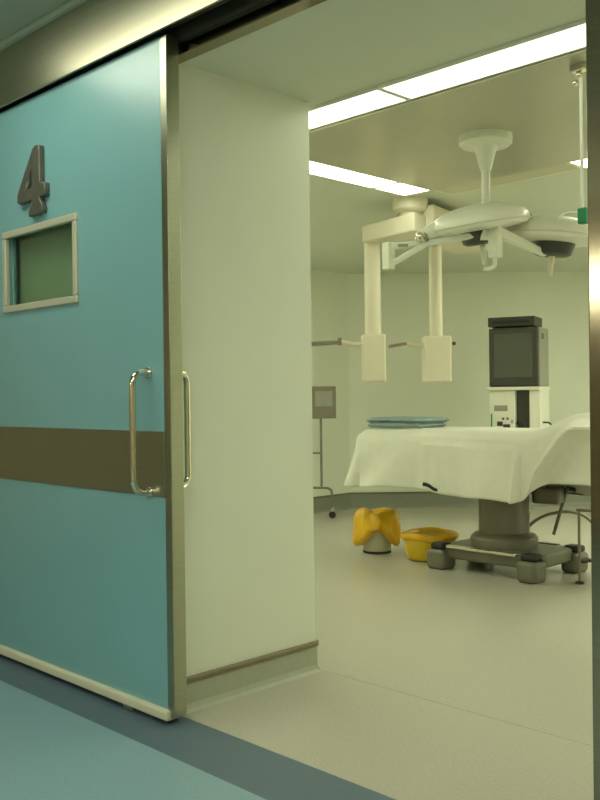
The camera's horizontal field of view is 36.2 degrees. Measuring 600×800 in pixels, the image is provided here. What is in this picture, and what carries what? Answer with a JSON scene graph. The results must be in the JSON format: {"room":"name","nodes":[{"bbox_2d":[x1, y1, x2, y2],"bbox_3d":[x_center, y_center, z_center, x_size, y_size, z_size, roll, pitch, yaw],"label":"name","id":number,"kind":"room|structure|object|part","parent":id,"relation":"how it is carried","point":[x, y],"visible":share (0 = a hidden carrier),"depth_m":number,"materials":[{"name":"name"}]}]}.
{"room":"hospital corridor","nodes":[
{"label":"hospital corridor","id":0,"kind":"room"},
{"bbox_2d":[0,0,70,41],"bbox_3d":[-1.996,-1.623,1.198,5.300,0.100,9.500,-1,0,-45],"label":"ceiling","id":1,"kind":"structure","parent":0,"point":[15,15],"depth_m":3.78,"materials":[{"name":"paint"}]},
{"bbox_2d":[0,0,87,50],"bbox_3d":[-0.169,-1.592,3.016,0.145,0.025,9.300,-1,0,-45],"label":"trim","id":2,"kind":"structure","parent":1,"relation":"attached to","point":[72,4],"depth_m":3.84,"materials":[{"name":"paint"}]},
{"bbox_2d":[179,63,314,676],"bbox_3d":[-1.698,-0.043,5.216,0.750,2.470,4.210,-1,0,-45],"label":"wall","id":3,"kind":"structure","parent":0,"point":[245,179],"depth_m":3.72,"materials":[{"name":"paint"}]},
{"bbox_2d":[186,641,319,713],"bbox_3d":[-0.188,1.117,3.721,0.749,0.130,0.032,-1,0,-45],"label":"baseboard","id":4,"kind":"structure","parent":3,"relation":"attached to","point":[220,685],"depth_m":3.71,"materials":[{"name":"grey plastic"}]},
{"bbox_2d":[0,505,593,799],"bbox_3d":[0.519,1.224,3.683,12.300,0.100,9.500,-1,0,-45],"label":"floor","id":5,"kind":"structure","parent":0,"point":[472,636],"depth_m":3.48,"materials":[{"name":"beige plastic"}]},
{"bbox_2d":[312,386,335,517],"bbox_3d":[0.161,0.509,8.874,0.408,1.280,0.162,-1,0,-17],"label":"stand","id":6,"kind":"object","parent":5,"relation":"on","point":[323,397],"visible":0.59,"depth_m":8.85,"materials":[{"name":"grey metal"}]},
{"bbox_3d":[0.206,0.504,8.898,0.024,0.690,0.024,-1,0,-45],"label":"post","id":7,"kind":"part","parent":6,"relation":"part of","materials":[{"name":"grey metal"}]},
{"bbox_3d":[0.230,-0.011,8.843,0.170,0.150,0.006,-1,0,0],"label":"box panel","id":8,"kind":"part","parent":6,"relation":"part of","materials":[{"name":"white plastic"}]},
{"bbox_2d":[352,507,400,553],"bbox_3d":[0.589,0.984,6.972,0.371,0.342,0.368,-1,0,-45],"label":"waste bin","id":9,"kind":"object","parent":5,"relation":"on","point":[377,529],"visible":1,"depth_m":6.86,"materials":[{"name":"yellow plastic"}]},
{"bbox_2d":[400,527,458,561],"bbox_3d":[0.940,1.048,6.646,0.409,0.209,0.413,-1,0,-45],"label":"basin","id":10,"kind":"object","parent":5,"relation":"on","point":[417,541],"visible":0.73,"depth_m":6.52,"materials":[{"name":"yellow plastic"}]},
{"bbox_2d":[321,669,592,745],"bbox_3d":[0.698,1.173,3.398,0.005,0.002,1.715,-1,0,-45],"label":"seam","id":11,"kind":"structure","parent":5,"relation":"on","point":[321,669],"depth_m":3.48,"materials":[{"name":"grey"}]},
{"bbox_2d":[422,482,590,583],"bbox_3d":[1.412,0.681,6.239,0.838,0.935,2.060,-1,0,-45],"label":"table","id":12,"kind":"object","parent":5,"relation":"on","point":[504,537],"visible":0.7,"depth_m":6.07,"materials":[{"name":"grey metal"}]},
{"bbox_2d":[343,413,590,503],"bbox_3d":[1.350,0.366,6.214,0.766,0.581,2.340,-1,0,-45],"label":"sheet","id":13,"kind":"object","parent":12,"relation":"on","point":[502,464],"visible":0.95,"depth_m":6.00,"materials":[{"name":"white fabric"}]},
{"bbox_2d":[366,416,449,428],"bbox_3d":[0.781,0.163,6.697,0.322,0.079,0.535,-1,0,-45],"label":"folded cloth","id":14,"kind":"object","parent":13,"relation":"on","point":[376,422],"visible":1,"depth_m":6.57,"materials":[{"name":"teal fabric"}]},
{"bbox_3d":[1.191,0.991,6.031,0.044,0.020,0.540,-1,0,-45],"label":"rail","id":15,"kind":"part","parent":12,"relation":"part of","materials":[{"name":"metal"}]},
{"bbox_3d":[1.556,0.984,6.394,0.044,0.020,0.540,-1,0,-45],"label":"rail","id":16,"kind":"part","parent":12,"relation":"part of","materials":[{"name":"metal"}]},
{"bbox_2d":[530,510,590,526],"bbox_3d":[1.787,0.935,6.199,0.590,0.383,0.034,-1,0,-2],"label":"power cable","id":17,"kind":"object","parent":12,"relation":"attached to","point":[563,511],"visible":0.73,"depth_m":6.18,"materials":[{"name":"rubber"}]},
{"bbox_3d":[1.761,0.752,6.197,0.118,0.321,0.027,-1,0,4],"label":"height lever","id":18,"kind":"part","parent":12,"relation":"part of","materials":[{"name":"black metal"}]},
{"bbox_3d":[1.979,0.633,6.076,0.432,0.016,0.016,0,0,40],"label":"rail","id":19,"kind":"part","parent":12,"relation":"part of","materials":[{"name":"metal"}]},
{"bbox_2d":[487,386,551,514],"bbox_3d":[2.053,0.505,8.329,0.588,1.250,0.441,-1,0,27],"label":"equipment cart","id":20,"kind":"object","parent":5,"relation":"on","point":[509,407],"visible":0.53,"depth_m":8.21,"materials":[{"name":"white plastic"}]},
{"bbox_3d":[1.799,0.213,8.251,0.050,0.040,0.012,-1,0,27],"label":"knob panel","id":21,"kind":"part","parent":20,"relation":"part of","materials":[{"name":"grey plastic"}]},
{"bbox_3d":[1.806,0.073,8.246,0.120,0.050,0.012,-1,0,27],"label":"knob panel","id":22,"kind":"part","parent":20,"relation":"part of","materials":[{"name":"grey plastic"}]},
{"bbox_2d":[487,386,549,389],"bbox_3d":[1.994,-0.105,8.352,0.470,0.030,0.440,-1,0,27],"label":"shelf","id":23,"kind":"object","parent":20,"relation":"attached to","point":[533,387],"depth_m":8.16,"materials":[{"name":"white plastic"}]},
{"bbox_2d":[489,327,548,386],"bbox_3d":[1.993,-0.385,8.353,0.458,0.530,0.413,-1,0,27],"label":"monitor","id":24,"kind":"object","parent":20,"relation":"on","point":[518,357],"visible":0.98,"depth_m":8.18,"materials":[{"name":"grey plastic"}]},
{"bbox_2d":[488,316,541,328],"bbox_3d":[1.967,-0.700,8.389,0.420,0.100,0.327,-1,0,27],"label":"recorder","id":25,"kind":"object","parent":24,"relation":"on","point":[519,321],"visible":0.9,"depth_m":8.26,"materials":[{"name":"grey plastic"}]},
{"bbox_3d":[1.895,-0.703,8.247,0.340,0.030,0.008,-1,0,27],"label":"panel","id":26,"kind":"part","parent":25,"relation":"part of","materials":[{"name":"black plastic"}]},
{"bbox_3d":[2.161,0.129,8.270,0.100,0.440,0.360,-1,0,27],"label":"panel","id":27,"kind":"part","parent":20,"relation":"part of","materials":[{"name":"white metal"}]},
{"bbox_2d":[575,509,590,584],"bbox_3d":[1.829,0.912,5.668,0.263,0.469,0.055,0,0,35],"label":"stand","id":28,"kind":"object","parent":5,"relation":"on","point":[579,581],"visible":0.96,"depth_m":5.72,"materials":[{"name":"grey metal"}]},
{"bbox_3d":[1.744,0.913,5.728,0.017,0.450,0.018,-1,0,-45],"label":"post","id":29,"kind":"part","parent":28,"relation":"part of","materials":[{"name":"grey metal"}]},
{"bbox_2d":[311,269,349,496],"bbox_3d":[-1.047,-0.068,8.212,4.400,2.470,0.120,-1,0,-45],"label":"wall","id":30,"kind":"structure","parent":0,"point":[329,290],"depth_m":9.50,"materials":[{"name":"paint"}]},
{"bbox_2d":[313,492,351,513],"bbox_3d":[-0.999,1.085,8.148,4.354,0.165,0.032,-1,0,-45],"label":"baseboard","id":31,"kind":"structure","parent":30,"relation":"attached to","point":[341,501],"depth_m":9.46,"materials":[{"name":"grey plastic"}]},
{"bbox_2d":[183,0,587,273],"bbox_3d":[2.085,-1.377,5.821,7.000,0.100,7.700,-1,0,-45],"label":"ceiling","id":32,"kind":"structure","parent":0,"point":[329,50],"depth_m":3.52,"materials":[{"name":"paint"}]},
{"bbox_2d":[309,161,397,188],"bbox_3d":[0.105,-1.292,5.120,1.158,0.014,0.220,-1,0,-45],"label":"recessed light","id":33,"kind":"object","parent":32,"relation":"in","point":[317,169],"visible":0.41,"depth_m":5.29,"materials":[{"name":"white plastic"}]},
{"bbox_2d":[309,86,409,129],"bbox_3d":[-0.033,-1.286,4.282,0.215,0.014,1.214,-1,0,-45],"label":"recessed light","id":34,"kind":"object","parent":32,"relation":"in","point":[374,98],"visible":0.5,"depth_m":4.00,"materials":[{"name":"white plastic"}]},
{"bbox_2d":[311,196,487,381],"bbox_3d":[0.787,-0.719,6.289,1.534,1.190,0.707,-1,0,-29],"label":"pendant","id":35,"kind":"object","parent":32,"relation":"hanging from","point":[414,212],"visible":0.94,"depth_m":6.15,"materials":[{"name":"beige metal"}]},
{"bbox_3d":[0.147,-0.382,6.181,0.241,0.032,0.200,-1,0,-5],"label":"tray arm","id":36,"kind":"part","parent":35,"relation":"part of","materials":[{"name":"grey metal"}]},
{"bbox_3d":[0.348,-0.381,6.198,0.165,0.044,0.034,-1,0,-4],"label":"bracket arm","id":37,"kind":"part","parent":35,"relation":"part of","materials":[{"name":"white metal"}]},
{"bbox_3d":[0.635,-1.129,6.070,0.421,0.145,0.200,0,0,41],"label":"pendant arm","id":38,"kind":"part","parent":35,"relation":"part of","materials":[{"name":"white metal"}]},
{"bbox_3d":[0.685,-0.386,6.433,0.121,0.040,0.050,-1,0,-15],"label":"tray arm","id":39,"kind":"part","parent":35,"relation":"part of","materials":[{"name":"grey metal"}]},
{"bbox_3d":[0.810,-0.388,6.455,0.139,0.044,0.034,-1,0,-4],"label":"bracket arm","id":40,"kind":"part","parent":35,"relation":"part of","materials":[{"name":"white metal"}]},
{"bbox_3d":[1.021,-1.183,6.419,0.260,0.180,0.997,0,0,32],"label":"pendant arm","id":41,"kind":"part","parent":35,"relation":"part of","materials":[{"name":"beige metal"}]},
{"bbox_2d":[372,183,430,195],"bbox_3d":[0.630,-1.302,5.643,0.316,0.014,0.220,-1,0,-45],"label":"recessed light","id":42,"kind":"object","parent":32,"relation":"in","point":[396,188],"visible":0.66,"depth_m":5.65,"materials":[{"name":"white plastic"}]},
{"bbox_2d":[309,48,586,190],"bbox_3d":[1.420,-1.298,4.016,1.454,0.021,3.184,-1,0,-45],"label":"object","id":43,"kind":"object","parent":32,"relation":"attached to","point":[414,142],"visible":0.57,"depth_m":4.36,"materials":[{"name":"paint"}]},
{"bbox_2d":[382,128,587,275],"bbox_3d":[0.995,-0.955,4.563,1.139,0.661,0.514,-1,0,-18],"label":"light","id":44,"kind":"object","parent":43,"relation":"hanging from","point":[552,237],"visible":0.98,"depth_m":4.44,"materials":[{"name":"white metal"}]},
{"bbox_3d":[0.529,-0.766,4.538,0.186,0.047,0.035,-1,0,0],"label":"yoke arm","id":45,"kind":"part","parent":44,"relation":"part of","materials":[{"name":"white metal"}]},
{"bbox_3d":[0.540,-0.724,4.538,0.212,0.132,0.035,-1,0,0],"label":"yoke arm","id":46,"kind":"part","parent":44,"relation":"part of","materials":[{"name":"white metal"}]},
{"bbox_3d":[0.749,-0.790,4.500,0.327,0.065,0.032,-1,0,13],"label":"spring arm","id":47,"kind":"part","parent":44,"relation":"part of","materials":[{"name":"white metal"}]},
{"bbox_3d":[0.910,-0.724,4.553,0.043,0.102,0.032,-1,0,-45],"label":"sterile handle","id":48,"kind":"part","parent":44,"relation":"part of","materials":[{"name":"beige plastic"}]},
{"bbox_3d":[1.088,-0.784,4.535,0.371,0.121,0.045,-1,0,-34],"label":"spring arm","id":49,"kind":"part","parent":44,"relation":"part of","materials":[{"name":"white metal"}]},
{"bbox_3d":[1.279,-0.682,4.668,0.031,0.102,0.038,-1,0,-45],"label":"sterile handle","id":50,"kind":"part","parent":44,"relation":"part of","materials":[{"name":"beige plastic"}]},
{"bbox_2d":[558,62,587,224],"bbox_3d":[1.046,-0.976,3.511,0.115,0.608,0.056,-1,0,25],"label":"hanger","id":51,"kind":"object","parent":43,"relation":"hanging from","point":[577,69],"visible":0.98,"depth_m":3.49,"materials":[{"name":"metal"}]},
{"bbox_3d":[1.075,-0.952,3.500,0.013,0.560,0.013,-1,0,-45],"label":"rod","id":52,"kind":"part","parent":51,"relation":"part of","materials":[{"name":"white metal"}]},
{"bbox_2d":[434,181,481,194],"bbox_3d":[1.015,-1.306,5.624,0.192,0.014,0.336,-1,0,-45],"label":"recessed light","id":53,"kind":"object","parent":32,"relation":"in","point":[477,185],"depth_m":5.64,"materials":[{"name":"white plastic"}]},
{"bbox_2d":[378,18,585,99],"bbox_3d":[0.825,-1.292,3.419,0.215,0.014,1.212,-1,0,-45],"label":"recessed light","id":54,"kind":"object","parent":32,"relation":"in","point":[571,37],"visible":1,"depth_m":3.49,"materials":[{"name":"white plastic"}]},
{"bbox_2d":[490,163,579,186],"bbox_3d":[1.321,-1.308,5.316,0.192,0.014,0.611,-1,0,-45],"label":"recessed light","id":55,"kind":"object","parent":32,"relation":"in","point":[527,175],"depth_m":5.30,"materials":[{"name":"white plastic"}]},
{"bbox_2d":[569,159,586,167],"bbox_3d":[1.953,-1.312,4.671,0.210,0.014,1.196,-1,0,-45],"label":"recessed light","id":56,"kind":"object","parent":32,"relation":"in","point":[577,163],"visible":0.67,"depth_m":5.05,"materials":[{"name":"white plastic"}]},
{"bbox_2d":[348,271,589,491],"bbox_3d":[1.863,-0.111,9.746,2.687,2.470,0.127,-1,0,0],"label":"wall","id":57,"kind":"structure","parent":0,"point":[561,299],"depth_m":9.68,"materials":[{"name":"paint"}]},
{"bbox_2d":[351,491,590,507],"bbox_3d":[1.876,1.042,9.675,2.691,0.165,0.032,-1,0,0],"label":"baseboard","id":58,"kind":"structure","parent":57,"relation":"attached to","point":[422,498],"depth_m":9.68,"materials":[{"name":"grey plastic"}]},
{"bbox_3d":[0.150,-1.500,3.332,0.750,0.220,9.500,-1,0,-45],"label":"wall","id":59,"kind":"structure","parent":0,"visible":0},
{"bbox_2d":[0,0,230,110],"bbox_3d":[-0.157,-1.387,3.026,0.020,0.055,9.300,-1,0,-45],"label":"door track","id":60,"kind":"object","parent":59,"relation":"attached to","point":[203,11],"depth_m":3.56,"materials":[{"name":"grey metal"}]},
{"bbox_2d":[0,34,190,722],"bbox_3d":[-1.110,-0.065,3.997,0.220,2.508,1.868,-1,0,-45],"label":"door","id":61,"kind":"structure","parent":60,"relation":"attached to","point":[93,483],"depth_m":3.67,"materials":[{"name":"blue metal"}]},
{"bbox_3d":[-1.109,1.155,4.006,0.074,0.037,1.845,-1,0,-45],"label":"rail","id":62,"kind":"part","parent":61,"relation":"part of","materials":[{"name":"metal"}]},
{"bbox_3d":[-0.590,0.121,3.383,0.088,0.470,0.025,-1,0,-45],"label":"pull handle","id":63,"kind":"part","parent":61,"relation":"part of","materials":[{"name":"metal"}]},
{"bbox_3d":[-0.435,0.110,3.422,0.025,0.453,0.081,-1,0,28],"label":"pull handle","id":64,"kind":"part","parent":61,"relation":"part of","materials":[{"name":"metal"}]},
{"bbox_2d":[0,0,275,112],"bbox_3d":[-0.124,-1.443,3.059,0.025,0.245,9.300,-1,0,-45],"label":"door track","id":65,"kind":"object","parent":59,"relation":"attached to","point":[231,10],"visible":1,"depth_m":3.26,"materials":[{"name":"black metal"}]},
{"bbox_2d":[0,0,599,799],"bbox_3d":[0.015,-0.200,3.190,0.575,2.765,9.300,-1,0,-45],"label":"door frame","id":66,"kind":"structure","parent":59,"relation":"attached to","point":[92,31],"depth_m":3.20,"materials":[{"name":"silver metal"}]}
]}

